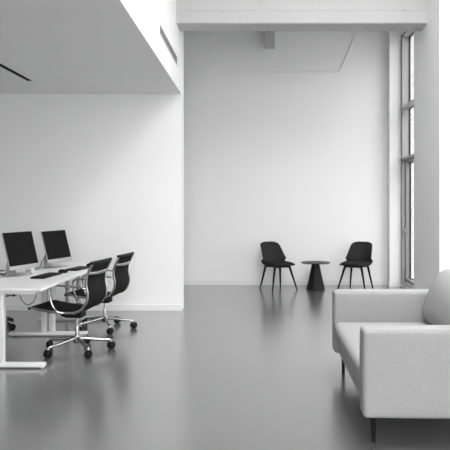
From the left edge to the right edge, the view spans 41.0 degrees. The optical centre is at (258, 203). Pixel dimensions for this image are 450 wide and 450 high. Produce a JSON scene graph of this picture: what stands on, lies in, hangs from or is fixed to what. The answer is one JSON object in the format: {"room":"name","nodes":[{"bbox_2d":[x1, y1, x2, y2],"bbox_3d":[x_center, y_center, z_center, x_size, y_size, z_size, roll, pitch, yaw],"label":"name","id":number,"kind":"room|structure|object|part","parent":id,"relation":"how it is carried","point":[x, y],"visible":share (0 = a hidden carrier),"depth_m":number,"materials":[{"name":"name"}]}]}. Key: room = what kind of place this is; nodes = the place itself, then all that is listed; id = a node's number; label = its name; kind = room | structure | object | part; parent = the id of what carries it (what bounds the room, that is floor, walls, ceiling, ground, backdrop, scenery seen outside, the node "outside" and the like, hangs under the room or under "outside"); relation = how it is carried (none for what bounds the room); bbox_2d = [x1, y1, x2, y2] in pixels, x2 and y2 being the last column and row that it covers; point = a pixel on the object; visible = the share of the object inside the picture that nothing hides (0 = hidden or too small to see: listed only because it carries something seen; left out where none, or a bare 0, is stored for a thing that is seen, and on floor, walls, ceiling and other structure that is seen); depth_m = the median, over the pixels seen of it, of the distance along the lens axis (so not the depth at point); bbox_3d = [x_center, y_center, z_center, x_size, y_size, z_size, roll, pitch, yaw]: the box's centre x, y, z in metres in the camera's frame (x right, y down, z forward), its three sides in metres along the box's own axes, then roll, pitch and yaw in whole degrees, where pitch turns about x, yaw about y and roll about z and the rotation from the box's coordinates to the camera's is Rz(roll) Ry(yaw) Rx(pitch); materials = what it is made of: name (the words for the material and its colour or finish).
{"room":"open office","nodes":[
{"label":"open office","id":0,"kind":"room"},
{"bbox_2d":[0,0,180,93],"bbox_3d":[-3.589,-1.625,2.465,5.222,0.150,11.930,0,0,0],"label":"ceiling","id":1,"kind":"structure","parent":0,"point":[62,46],"depth_m":6.06,"materials":[{"name":"white paint"}]},
{"bbox_2d":[0,64,31,80],"bbox_3d":[-2.880,-1.548,6.300,0.054,0.005,2.490,0,0,0],"label":"ceiling vent","id":2,"kind":"object","parent":1,"relation":"in","point":[1,65],"visible":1,"depth_m":7.06,"materials":[{"name":"black metal"}]},
{"bbox_2d":[0,31,183,310],"bbox_3d":[-3.647,-1.150,8.568,5.107,5.300,0.304,0,0,0],"label":"wall","id":3,"kind":"structure","parent":0,"point":[106,171],"depth_m":8.43,"materials":[{"name":"white paint"}]},
{"bbox_2d":[120,0,180,92],"bbox_3d":[-1.109,-2.676,2.465,0.150,2.248,11.932,0,0,-1],"label":"wall","id":4,"kind":"structure","parent":0,"point":[147,15],"depth_m":6.62,"materials":[{"name":"white paint"}]},
{"bbox_2d":[159,23,176,64],"bbox_3d":[-1.079,-1.892,7.200,0.008,0.120,1.490,0,0,-1],"label":"air vent","id":5,"kind":"object","parent":4,"relation":"in","point":[166,41],"visible":1,"depth_m":7.06,"materials":[{"name":"grey metal"}]},
{"bbox_2d":[0,285,449,449],"bbox_3d":[-1.650,1.600,3.800,9.100,0.200,15.000,0,0,0],"label":"floor","id":6,"kind":"structure","parent":0,"point":[239,367],"depth_m":4.96,"materials":[{"name":"concrete"}]},
{"bbox_2d":[0,270,15,329],"bbox_3d":[-3.244,1.045,7.178,0.767,0.910,0.702,0,0,-4],"label":"chair","id":7,"kind":"object","parent":6,"relation":"on","point":[10,320],"visible":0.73,"depth_m":7.13,"materials":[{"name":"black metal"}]},
{"bbox_2d":[0,262,93,367],"bbox_3d":[-2.430,1.131,6.635,0.940,0.737,2.430,0,0,0],"label":"desk","id":8,"kind":"object","parent":6,"relation":"on","point":[24,284],"visible":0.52,"depth_m":6.23,"materials":[{"name":"white laminate"}]},
{"bbox_2d":[1,231,38,276],"bbox_3d":[-2.570,0.531,6.409,0.202,0.463,0.470,0,0,16],"label":"computer monitor","id":9,"kind":"object","parent":8,"relation":"on","point":[20,251],"visible":1,"depth_m":6.38,"materials":[{"name":"black plastic"}]},
{"bbox_2d":[30,272,61,278],"bbox_3d":[-2.240,0.753,6.330,0.150,0.019,0.440,0,0,6],"label":"keyboard","id":10,"kind":"object","parent":8,"relation":"on","point":[49,274],"visible":1,"depth_m":6.25,"materials":[{"name":"black plastic"}]},
{"bbox_2d":[40,230,71,268],"bbox_3d":[-2.465,0.542,7.229,0.202,0.441,0.470,0,0,16],"label":"computer monitor","id":11,"kind":"object","parent":8,"relation":"on","point":[55,243],"visible":0.99,"depth_m":7.20,"materials":[{"name":"black plastic"}]},
{"bbox_2d":[58,269,67,272],"bbox_3d":[-2.170,0.745,6.645,0.104,0.048,0.062,0,0,6],"label":"computer mouse","id":12,"kind":"object","parent":8,"relation":"on","point":[60,270],"visible":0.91,"depth_m":6.62,"materials":[{"name":"black plastic"}]},
{"bbox_2d":[66,266,89,270],"bbox_3d":[-2.115,0.753,7.030,0.150,0.019,0.378,0,0,9],"label":"keyboard","id":13,"kind":"object","parent":8,"relation":"on","point":[77,268],"visible":0.96,"depth_m":6.94,"materials":[{"name":"black plastic"}]},
{"bbox_2d":[28,257,115,358],"bbox_3d":[-1.885,1.031,6.138,0.751,0.938,0.710,0,0,9],"label":"chair","id":14,"kind":"object","parent":6,"relation":"on","point":[95,288],"visible":1,"depth_m":6.06,"materials":[{"name":"black fabric"}]},
{"bbox_3d":[-1.966,1.393,5.973,0.039,0.096,0.324,0,0,37],"label":"leg","id":15,"kind":"part","parent":14,"relation":"part of","materials":[{"name":"silver metal"}]},
{"bbox_3d":[-2.029,1.393,6.180,0.324,0.096,0.039,0,0,19],"label":"leg","id":16,"kind":"part","parent":14,"relation":"part of","materials":[{"name":"silver metal"}]},
{"bbox_3d":[-1.950,0.832,5.907,0.676,0.506,0.022,0,0,9],"label":"frame rail","id":17,"kind":"part","parent":14,"relation":"part of","materials":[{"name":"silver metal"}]},
{"bbox_3d":[-1.877,0.936,5.880,0.394,0.294,0.048,0,0,9],"label":"armrest","id":18,"kind":"part","parent":14,"relation":"part of","materials":[{"name":"silver metal"}]},
{"bbox_3d":[-1.946,1.034,6.134,0.597,0.104,0.439,0,0,9],"label":"seat","id":19,"kind":"part","parent":14,"relation":"part of","materials":[{"name":"black fabric"}]},
{"bbox_3d":[-1.802,0.936,6.355,0.394,0.294,0.048,0,0,9],"label":"armrest","id":20,"kind":"part","parent":14,"relation":"part of","materials":[{"name":"silver metal"}]},
{"bbox_3d":[-1.749,1.393,5.969,0.039,0.096,0.324,0,0,-35],"label":"leg","id":21,"kind":"part","parent":14,"relation":"part of","materials":[{"name":"silver metal"}]},
{"bbox_3d":[-1.880,0.832,6.352,0.676,0.506,0.022,0,0,9],"label":"frame rail","id":22,"kind":"part","parent":14,"relation":"part of","materials":[{"name":"silver metal"}]},
{"bbox_3d":[-1.679,1.393,6.174,0.324,0.096,0.039,0,0,-17],"label":"leg","id":23,"kind":"part","parent":14,"relation":"part of","materials":[{"name":"silver metal"}]},
{"bbox_3d":[-1.627,0.792,6.084,0.092,0.393,0.439,0,0,9],"label":"backrest","id":24,"kind":"part","parent":14,"relation":"part of","materials":[{"name":"black fabric"}]},
{"bbox_2d":[64,252,136,334],"bbox_3d":[-1.869,1.045,7.241,0.796,0.910,0.698,0,0,9],"label":"chair","id":25,"kind":"object","parent":6,"relation":"on","point":[120,272],"visible":0.85,"depth_m":7.14,"materials":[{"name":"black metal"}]},
{"bbox_3d":[-1.984,1.393,7.092,0.274,0.096,0.210,0,0,-6],"label":"leg","id":26,"kind":"part","parent":25,"relation":"part of","materials":[{"name":"silver metal"}]},
{"bbox_3d":[-1.945,0.860,6.997,0.676,0.506,0.022,0,0,9],"label":"frame rail","id":27,"kind":"part","parent":25,"relation":"part of","materials":[{"name":"silver metal"}]},
{"bbox_3d":[-2.010,1.393,7.302,0.324,0.096,0.039,0,0,30],"label":"leg","id":28,"kind":"part","parent":25,"relation":"part of","materials":[{"name":"silver metal"}]},
{"bbox_3d":[-1.872,0.964,6.970,0.394,0.294,0.048,0,0,9],"label":"armrest","id":29,"kind":"part","parent":25,"relation":"part of","materials":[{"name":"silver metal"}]},
{"bbox_3d":[-1.941,1.062,7.224,0.597,0.104,0.439,0,0,9],"label":"seat","id":30,"kind":"part","parent":25,"relation":"part of","materials":[{"name":"black fabric"}]},
{"bbox_3d":[-1.775,1.393,7.042,0.039,0.096,0.324,0,0,-24],"label":"leg","id":31,"kind":"part","parent":25,"relation":"part of","materials":[{"name":"silver metal"}]},
{"bbox_3d":[-1.875,0.860,7.442,0.676,0.506,0.022,0,0,9],"label":"frame rail","id":32,"kind":"part","parent":25,"relation":"part of","materials":[{"name":"silver metal"}]},
{"bbox_3d":[-1.667,1.393,7.229,0.324,0.096,0.039,0,0,-6],"label":"leg","id":33,"kind":"part","parent":25,"relation":"part of","materials":[{"name":"silver metal"}]},
{"bbox_3d":[-1.622,0.820,7.174,0.092,0.393,0.439,0,0,9],"label":"backrest","id":34,"kind":"part","parent":25,"relation":"part of","materials":[{"name":"black fabric"}]},
{"bbox_2d":[259,241,297,291],"bbox_3d":[0.304,1.088,10.595,0.534,0.823,0.606,0,0,-31],"label":"lounge chair","id":35,"kind":"object","parent":6,"relation":"on","point":[273,255],"visible":1,"depth_m":10.68,"materials":[{"name":"black fabric"}]},
{"bbox_3d":[0.072,1.290,10.625,0.139,0.420,0.043,0,0,17],"label":"leg","id":36,"kind":"part","parent":35,"relation":"part of","materials":[{"name":"black paint"}]},
{"bbox_3d":[0.256,1.289,10.294,0.043,0.422,0.167,0,0,16],"label":"leg","id":37,"kind":"part","parent":35,"relation":"part of","materials":[{"name":"black paint"}]},
{"bbox_2d":[264,260,293,265],"bbox_3d":[0.350,1.046,10.518,0.456,0.069,0.427,0,0,-31],"label":"seat cushion","id":38,"kind":"object","parent":35,"relation":"on","point":[266,262],"depth_m":10.42,"materials":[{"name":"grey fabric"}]},
{"bbox_3d":[0.386,1.290,10.814,0.043,0.420,0.139,0,0,11],"label":"leg","id":39,"kind":"part","parent":35,"relation":"part of","materials":[{"name":"black paint"}]},
{"bbox_3d":[0.593,1.289,10.496,0.167,0.422,0.043,0,0,12],"label":"leg","id":40,"kind":"part","parent":35,"relation":"part of","materials":[{"name":"black paint"}]},
{"bbox_2d":[301,261,329,290],"bbox_3d":[0.994,1.261,10.550,0.512,0.478,0.512,0,0,0],"label":"side table","id":41,"kind":"object","parent":6,"relation":"on","point":[315,281],"visible":1,"depth_m":10.46,"materials":[{"name":"black metal"}]},
{"bbox_2d":[337,241,373,288],"bbox_3d":[1.736,1.088,10.595,0.534,0.823,0.606,0,0,31],"label":"lounge chair","id":42,"kind":"object","parent":6,"relation":"on","point":[359,255],"visible":1,"depth_m":10.69,"materials":[{"name":"black plastic"}]},
{"bbox_3d":[1.448,1.289,10.496,0.167,0.422,0.043,0,0,-12],"label":"leg","id":43,"kind":"part","parent":42,"relation":"part of","materials":[{"name":"black paint"}]},
{"bbox_3d":[1.654,1.290,10.814,0.043,0.420,0.139,0,0,-11],"label":"leg","id":44,"kind":"part","parent":42,"relation":"part of","materials":[{"name":"black paint"}]},
{"bbox_2d":[341,260,370,265],"bbox_3d":[1.690,1.046,10.518,0.456,0.069,0.427,0,0,31],"label":"seat cushion","id":45,"kind":"object","parent":42,"relation":"on","point":[348,262],"depth_m":10.43,"materials":[{"name":"black fabric"}]},
{"bbox_3d":[1.784,1.289,10.294,0.043,0.422,0.167,0,0,-16],"label":"leg","id":46,"kind":"part","parent":42,"relation":"part of","materials":[{"name":"black paint"}]},
{"bbox_3d":[1.968,1.290,10.625,0.139,0.420,0.043,0,0,-17],"label":"leg","id":47,"kind":"part","parent":42,"relation":"part of","materials":[{"name":"black paint"}]},
{"bbox_2d":[332,269,449,441],"bbox_3d":[1.228,1.024,4.542,1.172,0.952,1.778,0,0,1],"label":"sofa","id":48,"kind":"object","parent":6,"relation":"on","point":[393,345],"visible":1,"depth_m":3.67,"materials":[{"name":"white fabric"}]},
{"bbox_3d":[0.746,1.405,5.304,0.060,0.190,0.060,0,0,1],"label":"leg","id":49,"kind":"part","parent":48,"relation":"part of","materials":[{"name":"black paint"}]},
{"bbox_3d":[0.725,1.405,3.794,0.060,0.190,0.060,0,0,1],"label":"leg","id":50,"kind":"part","parent":48,"relation":"part of","materials":[{"name":"black paint"}]},
{"bbox_3d":[1.241,1.042,5.344,1.168,0.559,0.173,0,0,1],"label":"armrest","id":51,"kind":"part","parent":48,"relation":"part of","materials":[{"name":"grey fabric"}]},
{"bbox_2d":[335,322,430,383],"bbox_3d":[1.140,1.107,4.543,0.996,0.186,1.432,0,0,1],"label":"seat cushion","id":52,"kind":"object","parent":48,"relation":"on","point":[347,334],"depth_m":4.71,"materials":[{"name":"grey fabric"}]},
{"bbox_3d":[1.219,1.042,3.740,1.168,0.559,0.173,0,0,1],"label":"armrest","id":53,"kind":"part","parent":48,"relation":"part of","materials":[{"name":"grey fabric"}]},
{"bbox_2d":[423,269,449,324],"bbox_3d":[1.562,0.800,4.537,0.354,0.506,1.416,0,0,1],"label":"cushion","id":54,"kind":"object","parent":48,"relation":"on","point":[436,301],"depth_m":4.84,"materials":[{"name":"grey fabric"}]},
{"bbox_2d":[184,31,386,279],"bbox_3d":[-0.350,-1.150,11.200,6.500,5.300,0.200,0,0,0],"label":"wall","id":55,"kind":"structure","parent":0,"point":[297,161],"depth_m":11.10,"materials":[{"name":"white paint"}]},
{"bbox_2d":[184,280,386,284],"bbox_3d":[-0.615,1.455,11.093,5.970,0.090,0.014,0,0,0],"label":"baseboard","id":56,"kind":"structure","parent":55,"relation":"attached to","point":[186,282],"depth_m":11.09,"materials":[{"name":"white paint"}]},
{"bbox_2d":[220,31,357,72],"bbox_3d":[0.560,-3.115,11.088,2.561,1.371,0.022,0,0,0],"label":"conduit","id":57,"kind":"object","parent":55,"relation":"attached to","point":[357,31],"visible":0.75,"depth_m":11.08,"materials":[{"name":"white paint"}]},
{"bbox_2d":[387,31,400,285],"bbox_3d":[2.475,-1.150,11.000,0.210,5.300,0.200,0,0,0],"label":"column","id":58,"kind":"structure","parent":0,"point":[393,37],"depth_m":10.90,"materials":[{"name":"white paint"}]},
{"bbox_2d":[389,282,400,286],"bbox_3d":[2.470,1.455,10.893,0.220,0.090,0.014,0,0,0],"label":"baseboard","id":59,"kind":"structure","parent":58,"relation":"attached to","point":[391,284],"depth_m":10.88,"materials":[{"name":"white paint"}]},
{"bbox_2d":[401,31,410,288],"bbox_3d":[2.710,-1.150,3.700,0.260,5.300,14.800,0,0,0],"label":"wall","id":60,"kind":"structure","parent":0,"point":[402,32],"depth_m":10.71,"materials":[{"name":"white paint"}]},
{"bbox_2d":[400,31,413,288],"bbox_3d":[2.647,-0.810,9.776,0.195,4.500,2.232,0,0,0],"label":"window","id":61,"kind":"structure","parent":60,"relation":"in","point":[407,38],"depth_m":10.79,"materials":[{"name":"silver metal"}]},
{"bbox_3d":[2.688,0.295,9.770,0.095,2.200,2.130,0,0,0],"label":"sash","id":62,"kind":"part","parent":61,"relation":"part of","materials":[{"name":"silver metal"}]},
{"bbox_3d":[2.717,-2.397,9.770,0.006,1.211,2.106,0,0,0],"label":"pane","id":63,"kind":"part","parent":61,"relation":"part of","materials":[{"name":"grey glass"}]},
{"bbox_3d":[2.717,-1.292,9.770,0.006,0.831,2.106,0,0,0],"label":"pane","id":64,"kind":"part","parent":61,"relation":"part of","materials":[{"name":"grey glass"}]},
{"bbox_3d":[2.717,0.295,9.770,0.006,2.066,1.996,0,0,0],"label":"pane","id":65,"kind":"part","parent":61,"relation":"part of","materials":[{"name":"grey glass"}]},
{"bbox_2d":[414,0,449,288],"bbox_3d":[2.405,-1.150,8.020,0.350,5.300,1.220,0,0,0],"label":"column","id":66,"kind":"structure","parent":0,"point":[432,43],"depth_m":7.71,"materials":[{"name":"white paint"}]},
{"bbox_3d":[-1.650,-3.900,3.800,9.100,0.200,15.000,0,0,0],"label":"ceiling","id":67,"kind":"structure","parent":0,"visible":0},
{"bbox_2d":[264,31,274,48],"bbox_3d":[0.192,-3.336,10.940,0.187,0.928,0.320,0,0,0],"label":"stub","id":68,"kind":"object","parent":67,"relation":"attached to","point":[269,36],"visible":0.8,"depth_m":10.78,"materials":[{"name":"paint"}]},
{"bbox_2d":[177,0,427,30],"bbox_3d":[0.569,-3.092,8.099,3.323,1.415,0.362,0,0,0],"label":"ceiling beam","id":69,"kind":"structure","parent":67,"relation":"attached to","point":[192,15],"depth_m":7.92,"materials":[{"name":"paint"}]}
]}

